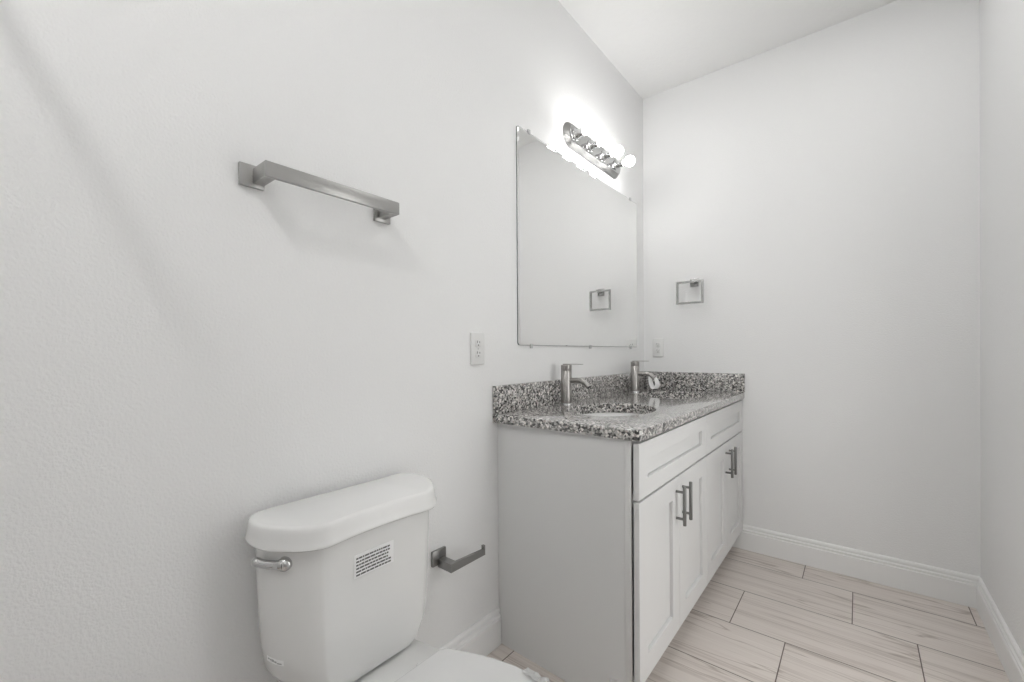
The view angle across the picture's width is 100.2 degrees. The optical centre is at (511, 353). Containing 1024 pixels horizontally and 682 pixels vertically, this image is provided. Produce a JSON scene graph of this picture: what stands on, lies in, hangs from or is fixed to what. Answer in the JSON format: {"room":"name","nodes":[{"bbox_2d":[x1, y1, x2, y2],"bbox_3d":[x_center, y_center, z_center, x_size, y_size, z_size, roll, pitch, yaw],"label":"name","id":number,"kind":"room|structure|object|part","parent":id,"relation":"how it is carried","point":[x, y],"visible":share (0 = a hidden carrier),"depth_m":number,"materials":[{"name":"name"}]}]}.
{"room":"bathroom","nodes":[
{"label":"bathroom","id":0,"kind":"room"},
{"bbox_2d":[0,0,643,681],"bbox_3d":[-0.318,-0.266,1.433,0.120,2.774,3.620,0,0,39],"label":"wall","id":1,"kind":"structure","parent":0,"point":[189,352],"depth_m":0.97,"materials":[{"name":"white paint"}]},
{"bbox_2d":[238,160,398,224],"bbox_3d":[-0.461,-0.410,1.098,0.080,0.051,0.400,0,0,39],"label":"towel bar","id":2,"kind":"object","parent":1,"relation":"attached to","point":[257,177],"visible":1,"depth_m":1.02,"materials":[{"name":"silver metal"}]},
{"bbox_3d":[-0.597,-0.408,0.985,0.010,0.051,0.052,0,0,39],"label":"mount plate","id":3,"kind":"part","parent":2,"relation":"part of","materials":[{"name":"silver metal"}]},
{"bbox_3d":[-0.562,-0.409,0.973,0.059,0.034,0.024,0,0,39],"label":"post","id":4,"kind":"part","parent":2,"relation":"part of","materials":[{"name":"silver metal"}]},
{"bbox_3d":[-0.379,-0.411,1.255,0.010,0.051,0.052,0,0,39],"label":"mount plate","id":5,"kind":"part","parent":2,"relation":"part of","materials":[{"name":"silver metal"}]},
{"bbox_3d":[-0.355,-0.411,1.229,0.059,0.034,0.024,0,0,39],"label":"post","id":6,"kind":"part","parent":2,"relation":"part of","materials":[{"name":"silver metal"}]},
{"bbox_2d":[431,544,484,572],"bbox_3d":[-0.176,0.675,1.449,0.074,0.056,0.182,0,0,39],"label":"toilet paper holder","id":7,"kind":"object","parent":1,"relation":"attached to","point":[438,556],"visible":1,"depth_m":1.41,"materials":[{"name":"silver metal"}]},
{"bbox_3d":[-0.240,0.673,1.421,0.010,0.050,0.058,0,0,39],"label":"mount plate","id":8,"kind":"part","parent":7,"relation":"part of","materials":[{"name":"silver metal"}]},
{"bbox_3d":[-0.212,0.690,1.405,0.054,0.027,0.028,0,0,39],"label":"post","id":9,"kind":"part","parent":7,"relation":"part of","materials":[{"name":"silver metal"}]},
{"bbox_3d":[-0.145,0.685,1.437,0.010,0.034,0.161,0,0,39],"label":"arm","id":10,"kind":"part","parent":7,"relation":"part of","materials":[{"name":"silver metal"}]},
{"bbox_2d":[440,607,500,655],"bbox_3d":[-0.720,1.057,0.823,0.016,0.137,2.148,0,0,39],"label":"baseboard","id":11,"kind":"structure","parent":1,"relation":"attached to","point":[483,637],"depth_m":1.57,"materials":[{"name":"white paint"}]},
{"bbox_2d":[470,333,484,364],"bbox_3d":[-0.122,-0.019,1.570,0.009,0.117,0.071,0,0,39],"label":"electrical outlet","id":12,"kind":"object","parent":1,"relation":"attached to","point":[477,357],"visible":1,"depth_m":1.56,"materials":[{"name":"white plastic"}]},
{"bbox_2d":[475,339,480,346],"bbox_3d":[-0.120,-0.039,1.567,0.002,0.029,0.033,0,0,39],"label":"receptacle","id":13,"kind":"object","parent":12,"relation":"attached to","point":[477,341],"depth_m":1.56,"materials":[{"name":"white plastic"}]},
{"bbox_2d":[475,350,481,357],"bbox_3d":[-0.119,0.000,1.568,0.002,0.029,0.033,0,0,39],"label":"receptacle","id":14,"kind":"object","parent":12,"relation":"attached to","point":[478,353],"depth_m":1.57,"materials":[{"name":"white plastic"}]},
{"bbox_2d":[493,371,645,413],"bbox_3d":[0.408,0.171,2.214,0.020,0.107,1.496,0,0,39],"label":"backsplash","id":15,"kind":"structure","parent":1,"relation":"attached to","point":[520,396],"depth_m":1.90,"materials":[{"name":"stone"}]},
{"bbox_2d":[516,126,636,348],"bbox_3d":[0.411,-0.492,2.230,0.008,0.928,1.222,0,0,39],"label":"wall mirror","id":16,"kind":"object","parent":1,"relation":"attached to","point":[577,234],"visible":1,"depth_m":2.08,"materials":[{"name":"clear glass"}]},
{"bbox_2d":[563,122,634,178],"bbox_3d":[0.489,-1.066,2.225,0.140,0.120,0.598,0,0,39],"label":"vanity light","id":17,"kind":"object","parent":1,"relation":"attached to","point":[576,139],"visible":1,"depth_m":2.17,"materials":[{"name":"silver metal"}]},
{"bbox_2d":[573,127,585,139],"bbox_3d":[0.330,-1.062,2.056,0.047,0.055,0.055,0,0,39],"label":"socket","id":18,"kind":"object","parent":17,"relation":"attached to","point":[577,132],"depth_m":2.05,"materials":[{"name":"silver metal"}]},
{"bbox_3d":[0.367,-1.062,2.026,0.080,0.057,0.057,0,0,39],"label":"light bulb","id":19,"kind":"part","parent":17,"relation":"part of","materials":[{"name":"white glass"}]},
{"bbox_2d":[588,139,599,150],"bbox_3d":[0.423,-1.063,2.171,0.047,0.055,0.055,0,0,39],"label":"socket","id":20,"kind":"object","parent":17,"relation":"attached to","point":[592,144],"depth_m":2.16,"materials":[{"name":"silver metal"}]},
{"bbox_3d":[0.460,-1.063,2.141,0.080,0.057,0.057,0,0,39],"label":"light bulb","id":21,"kind":"part","parent":17,"relation":"part of","materials":[{"name":"white glass"}]},
{"bbox_2d":[601,150,612,160],"bbox_3d":[0.516,-1.064,2.285,0.047,0.055,0.055,0,0,39],"label":"socket","id":22,"kind":"object","parent":17,"relation":"attached to","point":[605,155],"depth_m":2.28,"materials":[{"name":"silver metal"}]},
{"bbox_3d":[0.553,-1.064,2.256,0.080,0.057,0.057,0,0,39],"label":"light bulb","id":23,"kind":"part","parent":17,"relation":"part of","materials":[{"name":"white glass"}]},
{"bbox_2d":[614,159,624,169],"bbox_3d":[0.609,-1.065,2.400,0.047,0.055,0.055,0,0,39],"label":"socket","id":24,"kind":"object","parent":17,"relation":"attached to","point":[618,164],"depth_m":2.39,"materials":[{"name":"silver metal"}]},
{"bbox_3d":[0.646,-1.065,2.370,0.080,0.057,0.057,0,0,39],"label":"light bulb","id":25,"kind":"part","parent":17,"relation":"part of","materials":[{"name":"white glass"}]},
{"bbox_2d":[558,0,896,98],"bbox_3d":[0.303,-1.705,0.919,1.740,0.100,3.860,0,0,39],"label":"ceiling","id":26,"kind":"structure","parent":0,"point":[657,46],"depth_m":2.18,"materials":[{"name":"white paint"}]},
{"bbox_2d":[486,547,1009,681],"bbox_3d":[0.321,1.169,0.927,1.740,0.100,3.860,0,0,39],"label":"floor","id":27,"kind":"structure","parent":0,"point":[759,617],"depth_m":1.70,"materials":[{"name":"tile"}]},
{"bbox_2d":[245,473,536,681],"bbox_3d":[-0.186,0.742,0.910,0.707,0.770,0.474,0,0,39],"label":"toilet","id":28,"kind":"object","parent":27,"relation":"on","point":[341,574],"visible":1,"depth_m":0.96,"materials":[{"name":"white ceramic"}]},
{"bbox_3d":[-0.499,0.438,0.893,0.086,0.033,0.029,0,0,1],"label":"flush lever","id":29,"kind":"part","parent":28,"relation":"part of","materials":[{"name":"silver metal"}]},
{"bbox_3d":[-0.379,0.382,1.066,0.214,0.049,0.469,0,0,39],"label":"tank lid","id":30,"kind":"part","parent":28,"relation":"part of","materials":[{"name":"white ceramic"}]},
{"bbox_3d":[-0.383,0.577,1.071,0.190,0.340,0.432,0,0,39],"label":"tank","id":31,"kind":"part","parent":28,"relation":"part of","materials":[{"name":"white ceramic"}]},
{"bbox_3d":[-0.178,0.937,0.908,0.682,0.370,0.358,0,0,39],"label":"bowl","id":32,"kind":"part","parent":28,"relation":"part of","materials":[{"name":"white ceramic"}]},
{"bbox_3d":[-0.075,0.721,0.823,0.424,0.014,0.362,0,0,39],"label":"seat lid","id":33,"kind":"part","parent":28,"relation":"part of","materials":[{"name":"white plastic"}]},
{"bbox_2d":[522,668,548,681],"bbox_3d":[0.058,0.715,0.947,0.062,0.021,0.033,0,0,39],"label":"scrap","id":34,"kind":"object","parent":28,"relation":"on","point":[534,675],"visible":1,"depth_m":0.94,"materials":[{"name":"white paper"}]},
{"bbox_2d":[498,415,706,681],"bbox_3d":[0.410,0.688,1.744,0.612,0.856,0.740,0,0,39],"label":"vanity cabinet","id":35,"kind":"object","parent":27,"relation":"on","point":[602,551],"visible":0.9,"depth_m":1.47,"materials":[{"name":"white paint"}]},
{"bbox_3d":[0.591,0.639,1.597,0.022,0.758,0.740,0,0,39],"label":"frame","id":36,"kind":"part","parent":35,"relation":"part of","materials":[{"name":"white paint"}]},
{"bbox_3d":[0.496,0.729,1.435,0.018,0.560,0.368,0,0,39],"label":"door","id":37,"kind":"part","parent":35,"relation":"part of","materials":[{"name":"white paint"}]},
{"bbox_3d":[0.610,0.355,1.578,0.018,0.171,0.738,0,0,39],"label":"drawer","id":38,"kind":"part","parent":35,"relation":"part of","materials":[{"name":"white paint"}]},
{"bbox_3d":[0.610,0.544,1.534,0.036,0.140,0.012,0,0,39],"label":"handle","id":39,"kind":"part","parent":35,"relation":"part of","materials":[{"name":"silver metal"}]},
{"bbox_3d":[0.655,0.543,1.590,0.036,0.140,0.012,0,0,39],"label":"handle","id":40,"kind":"part","parent":35,"relation":"part of","materials":[{"name":"silver metal"}]},
{"bbox_3d":[0.729,0.727,1.724,0.018,0.560,0.367,0,0,39],"label":"door","id":41,"kind":"part","parent":35,"relation":"part of","materials":[{"name":"white paint"}]},
{"bbox_2d":[705,400,742,584],"bbox_3d":[0.878,0.684,2.321,0.612,0.856,0.740,0,0,39],"label":"vanity cabinet","id":42,"kind":"object","parent":27,"relation":"on","point":[724,455],"visible":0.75,"depth_m":2.10,"materials":[{"name":"white paint"}]},
{"bbox_2d":[493,371,744,440],"bbox_3d":[0.629,0.192,2.034,0.589,0.149,1.498,0,0,39],"label":"countertop","id":43,"kind":"structure","parent":42,"relation":"on","point":[530,404],"depth_m":1.88,"materials":[{"name":"stone"}]},
{"bbox_2d":[560,364,590,404],"bbox_3d":[0.285,0.135,1.895,0.148,0.182,0.054,0,0,39],"label":"faucet","id":44,"kind":"object","parent":43,"relation":"on","point":[567,380],"visible":1,"depth_m":1.90,"materials":[{"name":"silver metal"}]},
{"bbox_3d":[0.303,0.129,1.881,0.102,0.046,0.022,0,0,39],"label":"spout","id":45,"kind":"part","parent":44,"relation":"part of","materials":[{"name":"silver metal"}]},
{"bbox_2d":[582,412,640,459],"bbox_3d":[0.413,0.354,1.760,0.387,0.170,0.500,0,0,39],"label":"sink","id":46,"kind":"object","parent":43,"relation":"in","point":[604,413],"visible":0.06,"depth_m":1.95,"materials":[{"name":"white ceramic"}]},
{"bbox_2d":[630,361,655,391],"bbox_3d":[0.760,0.131,2.468,0.148,0.182,0.054,0,0,39],"label":"faucet","id":47,"kind":"object","parent":43,"relation":"on","point":[635,373],"visible":1,"depth_m":2.47,"materials":[{"name":"silver metal"}]},
{"bbox_3d":[0.778,0.124,2.453,0.102,0.046,0.022,0,0,39],"label":"spout","id":48,"kind":"part","parent":47,"relation":"part of","materials":[{"name":"silver metal"}]},
{"bbox_2d":[648,376,659,388],"bbox_3d":[0.811,0.163,2.428,0.060,0.070,0.025,0,0,22],"label":"paper tag","id":49,"kind":"object","parent":47,"relation":"hanging from","point":[657,384],"visible":1,"depth_m":2.43,"materials":[{"name":"white"}]},
{"bbox_3d":[0.964,0.725,2.012,0.018,0.560,0.368,0,0,39],"label":"door","id":50,"kind":"part","parent":42,"relation":"part of","materials":[{"name":"white paint"}]},
{"bbox_3d":[1.078,0.351,2.155,0.018,0.171,0.738,0,0,39],"label":"drawer","id":51,"kind":"part","parent":42,"relation":"part of","materials":[{"name":"white paint"}]},
{"bbox_3d":[1.078,0.539,2.111,0.036,0.140,0.012,0,0,39],"label":"handle","id":52,"kind":"part","parent":42,"relation":"part of","materials":[{"name":"silver metal"}]},
{"bbox_3d":[1.123,0.539,2.167,0.036,0.140,0.012,0,0,39],"label":"handle","id":53,"kind":"part","parent":42,"relation":"part of","materials":[{"name":"silver metal"}]},
{"bbox_3d":[1.197,0.723,2.301,0.018,0.560,0.367,0,0,39],"label":"door","id":54,"kind":"part","parent":42,"relation":"part of","materials":[{"name":"white paint"}]},
{"bbox_2d":[643,0,980,576],"bbox_3d":[1.490,-0.279,2.375,1.740,2.774,0.120,0,0,39],"label":"wall","id":55,"kind":"structure","parent":0,"point":[822,187],"depth_m":2.15,"materials":[{"name":"white paint"}]},
{"bbox_2d":[653,339,663,356],"bbox_3d":[0.941,-0.039,2.738,0.071,0.117,0.009,0,0,39],"label":"electrical outlet","id":56,"kind":"object","parent":55,"relation":"attached to","point":[658,344],"visible":1,"depth_m":2.73,"materials":[{"name":"white plastic"}]},
{"bbox_2d":[676,278,703,304],"bbox_3d":[1.085,-0.378,2.587,0.156,0.154,0.058,0,0,39],"label":"towel ring","id":57,"kind":"object","parent":55,"relation":"attached to","point":[693,282],"visible":1,"depth_m":2.58,"materials":[{"name":"grey metal"}]},
{"bbox_3d":[1.112,-0.432,2.597,0.048,0.048,0.008,0,0,39],"label":"mount plate","id":58,"kind":"part","parent":57,"relation":"part of","materials":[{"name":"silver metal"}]},
{"bbox_2d":[732,524,978,607],"bbox_3d":[1.649,1.039,2.169,1.000,0.137,0.016,0,0,39],"label":"baseboard","id":59,"kind":"structure","parent":55,"relation":"attached to","point":[956,587],"depth_m":2.09,"materials":[{"name":"white paint"}]},
{"bbox_2d":[979,0,1023,654],"bbox_3d":[0.941,-0.270,0.413,0.120,2.774,3.620,0,0,39],"label":"wall","id":60,"kind":"structure","parent":0,"point":[1001,22],"depth_m":1.57,"materials":[{"name":"white paint"}]},
{"bbox_2d":[976,577,1023,681],"bbox_3d":[1.740,1.040,1.500,0.016,0.137,0.940,0,0,39],"label":"baseboard","id":61,"kind":"structure","parent":60,"relation":"attached to","point":[1008,651],"depth_m":1.55,"materials":[{"name":"white paint"}]}
]}

